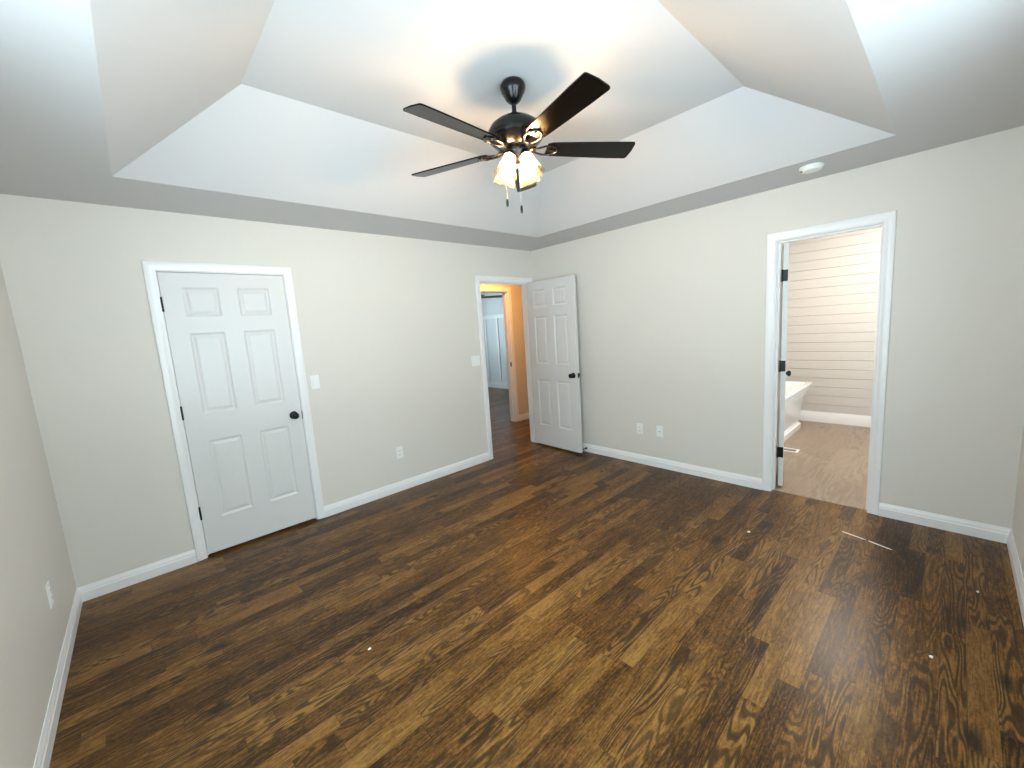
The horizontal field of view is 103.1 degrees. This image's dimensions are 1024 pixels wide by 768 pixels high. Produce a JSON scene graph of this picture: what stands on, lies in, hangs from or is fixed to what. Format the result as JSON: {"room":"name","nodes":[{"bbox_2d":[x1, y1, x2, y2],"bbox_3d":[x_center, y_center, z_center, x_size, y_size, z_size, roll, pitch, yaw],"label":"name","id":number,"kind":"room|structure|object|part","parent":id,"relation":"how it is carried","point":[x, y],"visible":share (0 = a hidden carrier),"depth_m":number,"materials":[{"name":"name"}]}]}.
{"room":"empty bedroom","nodes":[
{"label":"empty bedroom","id":0,"kind":"room"},
{"bbox_2d":[0,262,75,767],"bbox_3d":[-1.463,0.037,0.818,0.120,2.928,4.039,-11,11,-42],"label":"wall","id":1,"kind":"structure","parent":0,"point":[33,547],"depth_m":1.80,"materials":[{"name":"beige paint"}]},
{"bbox_2d":[45,581,53,608],"bbox_3d":[-2.239,1.020,1.972,0.008,0.115,0.070,-11,11,-42],"label":"wall outlet","id":2,"kind":"object","parent":1,"relation":"attached to","point":[47,587],"visible":1,"depth_m":1.96,"materials":[{"name":"white plastic"}]},
{"bbox_2d":[33,588,82,767],"bbox_3d":[-1.361,1.424,1.102,0.014,0.096,3.919,-11,11,-42],"label":"baseboard","id":3,"kind":"structure","parent":1,"relation":"attached to","point":[47,738],"depth_m":1.79,"materials":[{"name":"white paint"}]},
{"bbox_2d":[0,194,532,587],"bbox_3d":[-1.288,-0.391,3.792,4.472,2.928,0.120,-11,11,-42],"label":"wall","id":4,"kind":"structure","parent":0,"point":[389,326],"depth_m":2.81,"materials":[{"name":"beige paint"}]},
{"bbox_2d":[77,549,196,601],"bbox_3d":[-2.480,1.272,2.721,0.586,0.096,0.014,-11,11,-42],"label":"baseboard","id":5,"kind":"structure","parent":4,"relation":"attached to","point":[104,586],"depth_m":2.70,"materials":[{"name":"white paint"}]},
{"bbox_2d":[141,260,324,561],"bbox_3d":[-2.048,0.171,3.117,0.888,2.101,0.138,-11,11,-42],"label":"door frame","id":6,"kind":"structure","parent":4,"relation":"attached to","point":[149,267],"depth_m":2.88,"materials":[{"name":"white paint"}]},
{"bbox_2d":[156,272,315,553],"bbox_3d":[-2.023,0.197,3.098,0.771,2.012,0.167,-11,11,-42],"label":"door","id":7,"kind":"structure","parent":4,"relation":"in","point":[229,336],"depth_m":3.05,"materials":[{"name":"white paint"}]},
{"bbox_3d":[-1.753,0.255,3.285,0.064,0.064,0.066,-11,11,-42],"label":"knob","id":8,"kind":"part","parent":7,"relation":"part of","materials":[{"name":"black metal"}]},
{"bbox_2d":[310,375,319,388],"bbox_3d":[-1.645,-0.016,3.400,0.070,0.115,0.009,-11,11,-42],"label":"light switch","id":9,"kind":"object","parent":4,"relation":"attached to","point":[314,379],"visible":1,"depth_m":3.40,"materials":[{"name":"white plastic"}]},
{"bbox_2d":[396,446,402,458],"bbox_3d":[-1.095,0.668,3.965,0.070,0.115,0.008,-11,11,-42],"label":"wall outlet","id":10,"kind":"object","parent":4,"relation":"attached to","point":[399,450],"visible":1,"depth_m":3.96,"materials":[{"name":"white plastic"}]},
{"bbox_2d":[324,452,489,516],"bbox_3d":[-0.943,0.972,4.127,1.848,0.096,0.014,-11,11,-42],"label":"baseboard","id":11,"kind":"structure","parent":4,"relation":"attached to","point":[364,498],"depth_m":3.99,"materials":[{"name":"white paint"}]},
{"bbox_2d":[471,355,479,365],"bbox_3d":[-0.404,-0.258,4.535,0.116,0.115,0.009,-11,11,-42],"label":"light switch","id":12,"kind":"object","parent":4,"relation":"attached to","point":[475,360],"visible":1,"depth_m":4.53,"materials":[{"name":"white plastic"}]},
{"bbox_2d":[475,275,536,459],"bbox_3d":[-0.055,-0.219,4.952,0.890,2.101,0.155,-11,11,-42],"label":"door frame","id":13,"kind":"structure","parent":4,"relation":"attached to","point":[478,279],"depth_m":4.75,"materials":[{"name":"white paint"}]},
{"bbox_2d":[526,275,582,452],"bbox_3d":[0.498,-0.219,4.865,0.167,2.012,0.774,-11,10,-40],"label":"door","id":14,"kind":"structure","parent":13,"relation":"attached to","point":[551,303],"depth_m":4.82,"materials":[{"name":"white paint"}]},
{"bbox_3d":[0.674,-0.093,4.608,0.066,0.064,0.064,-11,10,-40],"label":"knob","id":15,"kind":"part","parent":14,"relation":"part of","materials":[{"name":"black metal"}]},
{"bbox_2d":[481,293,507,382],"bbox_3d":[0.265,-1.103,9.585,0.120,2.528,4.080,-11,11,-42],"label":"wall","id":16,"kind":"structure","parent":0,"point":[490,306],"depth_m":10.24,"materials":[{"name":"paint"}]},
{"bbox_2d":[483,314,508,388],"bbox_3d":[0.274,-0.751,9.538,0.030,1.845,3.960,-11,11,-42],"label":"trim","id":17,"kind":"structure","parent":16,"relation":"attached to","point":[500,384],"depth_m":10.28,"materials":[{"name":"white paint"}]},
{"bbox_2d":[480,284,528,414],"bbox_3d":[-0.272,-0.601,6.252,5.600,2.528,0.120,-11,11,-42],"label":"wall","id":18,"kind":"structure","parent":0,"point":[516,294],"depth_m":6.53,"materials":[{"name":"paint"}]},
{"bbox_2d":[480,287,518,421],"bbox_3d":[-0.322,-0.387,6.210,0.890,2.121,0.138,-11,11,-42],"label":"door frame","id":19,"kind":"structure","parent":18,"relation":"attached to","point":[504,294],"depth_m":6.43,"materials":[{"name":"white paint"}]},
{"bbox_2d":[519,413,528,420],"bbox_3d":[0.421,0.495,6.889,0.850,0.096,0.014,-11,11,-42],"label":"baseboard","id":20,"kind":"structure","parent":18,"relation":"attached to","point":[526,415],"depth_m":6.68,"materials":[{"name":"white paint"}]},
{"bbox_2d":[0,0,1023,250],"bbox_3d":[0.005,-1.479,2.147,4.472,0.505,4.159,-11,11,-42],"label":"ceiling","id":21,"kind":"structure","parent":0,"point":[286,112],"depth_m":2.02,"materials":[{"name":"white paint"}]},
{"bbox_2d":[403,72,634,212],"bbox_3d":[0.004,-1.247,2.136,1.244,0.661,1.278,-11,11,-42],"label":"ceiling fan","id":22,"kind":"object","parent":21,"relation":"hanging from","point":[515,135],"visible":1,"depth_m":2.07,"materials":[{"name":"black metal"}]},
{"bbox_3d":[-0.349,-1.253,2.344,0.495,0.035,0.135,0,9,25],"label":"blade","id":23,"kind":"part","parent":22,"relation":"part of","materials":[{"name":"brown wood"}]},
{"bbox_3d":[-0.257,-1.193,1.872,0.135,0.035,0.495,4,11,43],"label":"blade","id":24,"kind":"part","parent":22,"relation":"part of","materials":[{"name":"brown wood"}]},
{"bbox_3d":[-0.048,-1.149,2.251,0.120,0.146,0.122,-5,8,-5],"label":"lamp shade","id":25,"kind":"part","parent":22,"relation":"part of","materials":[{"name":"white glass"}]},
{"bbox_3d":[-0.038,-1.129,2.106,0.120,0.146,0.122,-4,8,-2],"label":"lamp shade","id":26,"kind":"part","parent":22,"relation":"part of","materials":[{"name":"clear glass"}]},
{"bbox_3d":[-0.029,-1.167,2.232,0.054,0.078,0.057,-11,11,-42],"label":"bulb","id":27,"kind":"part","parent":22,"relation":"part of","materials":[{"name":"white glass"}]},
{"bbox_3d":[-0.022,-1.152,2.122,0.057,0.078,0.054,-11,11,-42],"label":"bulb","id":28,"kind":"part","parent":22,"relation":"part of","materials":[{"name":"white glass"}]},
{"bbox_3d":[0.074,-1.313,2.573,0.135,0.035,0.495,-3,8,8],"label":"blade","id":29,"kind":"part","parent":22,"relation":"part of","materials":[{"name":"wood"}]},
{"bbox_3d":[0.081,-1.175,2.239,0.057,0.078,0.054,-11,11,-42],"label":"bulb","id":30,"kind":"part","parent":22,"relation":"part of","materials":[{"name":"white glass"}]},
{"bbox_3d":[0.089,-1.160,2.129,0.054,0.078,0.057,-11,11,-42],"label":"bulb","id":31,"kind":"part","parent":22,"relation":"part of","materials":[{"name":"white glass"}]},
{"bbox_3d":[0.100,-1.160,2.260,0.120,0.146,0.122,-4,8,-2],"label":"lamp shade","id":32,"kind":"part","parent":22,"relation":"part of","materials":[{"name":"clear glass"}]},
{"bbox_3d":[0.109,-1.140,2.114,0.122,0.146,0.120,-4,8,-2],"label":"lamp shade","id":33,"kind":"part","parent":22,"relation":"part of","materials":[{"name":"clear glass"}]},
{"bbox_3d":[0.223,-1.216,1.808,0.135,0.035,0.495,-8,9,-28],"label":"blade","id":34,"kind":"part","parent":22,"relation":"part of","materials":[{"name":"brown wood"}]},
{"bbox_3d":[0.428,-1.290,2.242,0.495,0.035,0.135,-5,8,-10],"label":"blade","id":35,"kind":"part","parent":22,"relation":"part of","materials":[{"name":"brown wood"}]},
{"bbox_2d":[799,162,823,173],"bbox_3d":[1.960,-1.408,2.664,0.136,0.035,0.136,-11,11,-42],"label":"smoke detector","id":36,"kind":"object","parent":21,"relation":"attached to","point":[813,167],"visible":1,"depth_m":2.63,"materials":[{"name":"white plastic"}]},
{"bbox_2d":[49,387,1023,767],"bbox_3d":[-0.432,0.866,5.355,7.452,0.100,9.700,-11,11,-42],"label":"floor","id":37,"kind":"structure","parent":0,"point":[530,605],"depth_m":2.01,"materials":[{"name":"brown wood"}]},
{"bbox_2d":[784,447,799,452],"bbox_3d":[2.954,0.711,4.457,0.130,0.006,0.310,-11,11,-42],"label":"floor vent","id":38,"kind":"object","parent":37,"relation":"in","point":[785,449],"visible":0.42,"depth_m":4.39,"materials":[{"name":"white metal"}]},
{"bbox_2d":[784,381,811,440],"bbox_3d":[2.993,0.349,4.937,1.514,0.583,0.770,-11,11,-42],"label":"bathtub","id":39,"kind":"object","parent":37,"relation":"on","point":[795,391],"visible":0.2,"depth_m":4.90,"materials":[{"name":"white ceramic"}]},
{"bbox_2d":[774,488,865,509],"bbox_3d":[2.442,0.913,3.253,0.046,0.007,0.613,-11,11,-42],"label":"threshold","id":40,"kind":"object","parent":37,"relation":"on","point":[775,489],"visible":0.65,"depth_m":3.22,"materials":[{"name":"beige wood"}]},
{"bbox_2d":[531,126,1023,528],"bbox_3d":[1.715,-0.583,3.725,0.120,2.928,4.039,-11,11,-42],"label":"wall","id":41,"kind":"structure","parent":0,"point":[671,310],"depth_m":2.83,"materials":[{"name":"beige paint"}]},
{"bbox_2d":[637,423,642,434],"bbox_3d":[1.339,0.469,4.264,0.008,0.115,0.070,-11,11,-42],"label":"wall outlet","id":42,"kind":"object","parent":41,"relation":"attached to","point":[639,426],"visible":1,"depth_m":4.26,"materials":[{"name":"white plastic"}]},
{"bbox_2d":[656,425,662,436],"bbox_3d":[1.489,0.477,4.101,0.009,0.115,0.070,-11,11,-42],"label":"wall outlet","id":43,"kind":"object","parent":41,"relation":"attached to","point":[659,429],"visible":1,"depth_m":4.10,"materials":[{"name":"white plastic"}]},
{"bbox_2d":[582,443,761,489],"bbox_3d":[1.262,0.785,4.412,0.014,0.096,2.571,-11,11,-42],"label":"baseboard","id":44,"kind":"structure","parent":41,"relation":"attached to","point":[738,479],"depth_m":3.99,"materials":[{"name":"white paint"}]},
{"bbox_2d":[776,243,790,485],"bbox_3d":[2.394,-0.167,3.610,0.167,2.016,0.610,1,9,31],"label":"door","id":45,"kind":"structure","parent":41,"relation":"in","point":[782,373],"depth_m":3.39,"materials":[{"name":"white paint"}]},
{"bbox_2d":[762,210,896,514],"bbox_3d":[2.364,-0.122,3.100,0.138,2.101,0.743,-11,11,-42],"label":"door frame","id":46,"kind":"structure","parent":41,"relation":"attached to","point":[889,218],"depth_m":2.93,"materials":[{"name":"white paint"}]},
{"bbox_2d":[878,502,1010,543],"bbox_3d":[2.846,0.917,2.708,0.014,0.096,0.605,-11,11,-42],"label":"baseboard","id":47,"kind":"structure","parent":41,"relation":"attached to","point":[957,525],"depth_m":2.68,"materials":[{"name":"white paint"}]},
{"bbox_2d":[781,227,881,415],"bbox_3d":[4.139,-0.745,5.172,0.120,2.528,3.000,-11,11,-42],"label":"wall","id":48,"kind":"structure","parent":0,"point":[819,359],"depth_m":5.14,"materials":[{"name":"white paint"}]},
{"bbox_2d":[798,410,870,426],"bbox_3d":[4.169,0.445,5.292,0.014,0.140,3.000,-11,11,-42],"label":"baseboard","id":49,"kind":"structure","parent":48,"relation":"attached to","point":[814,416],"depth_m":5.26,"materials":[{"name":"white paint"}]},
{"bbox_2d":[1012,424,1023,577],"bbox_3d":[1.458,-0.162,0.838,4.232,2.928,0.120,-11,11,-42],"label":"wall","id":50,"kind":"structure","parent":0,"point":[1018,517],"depth_m":2.30,"materials":[{"name":"beige paint"}]},
{"bbox_2d":[1007,529,1023,624],"bbox_3d":[1.507,1.234,1.083,4.232,0.096,0.014,-11,11,-42],"label":"baseboard","id":51,"kind":"structure","parent":50,"relation":"attached to","point":[1013,554],"depth_m":2.16,"materials":[{"name":"white paint"}]},
{"bbox_3d":[-1.426,-1.890,7.240,5.600,0.100,5.280,-11,11,-42],"label":"ceiling","id":52,"kind":"structure","parent":0,"visible":0},
{"bbox_2d":[481,295,501,297],"bbox_3d":[-0.869,-1.730,7.694,1.235,0.417,1.281,-11,11,-42],"label":"ceiling fan","id":53,"kind":"object","parent":52,"relation":"hanging from","point":[482,296],"visible":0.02,"depth_m":7.78,"materials":[{"name":"black"}]}
]}

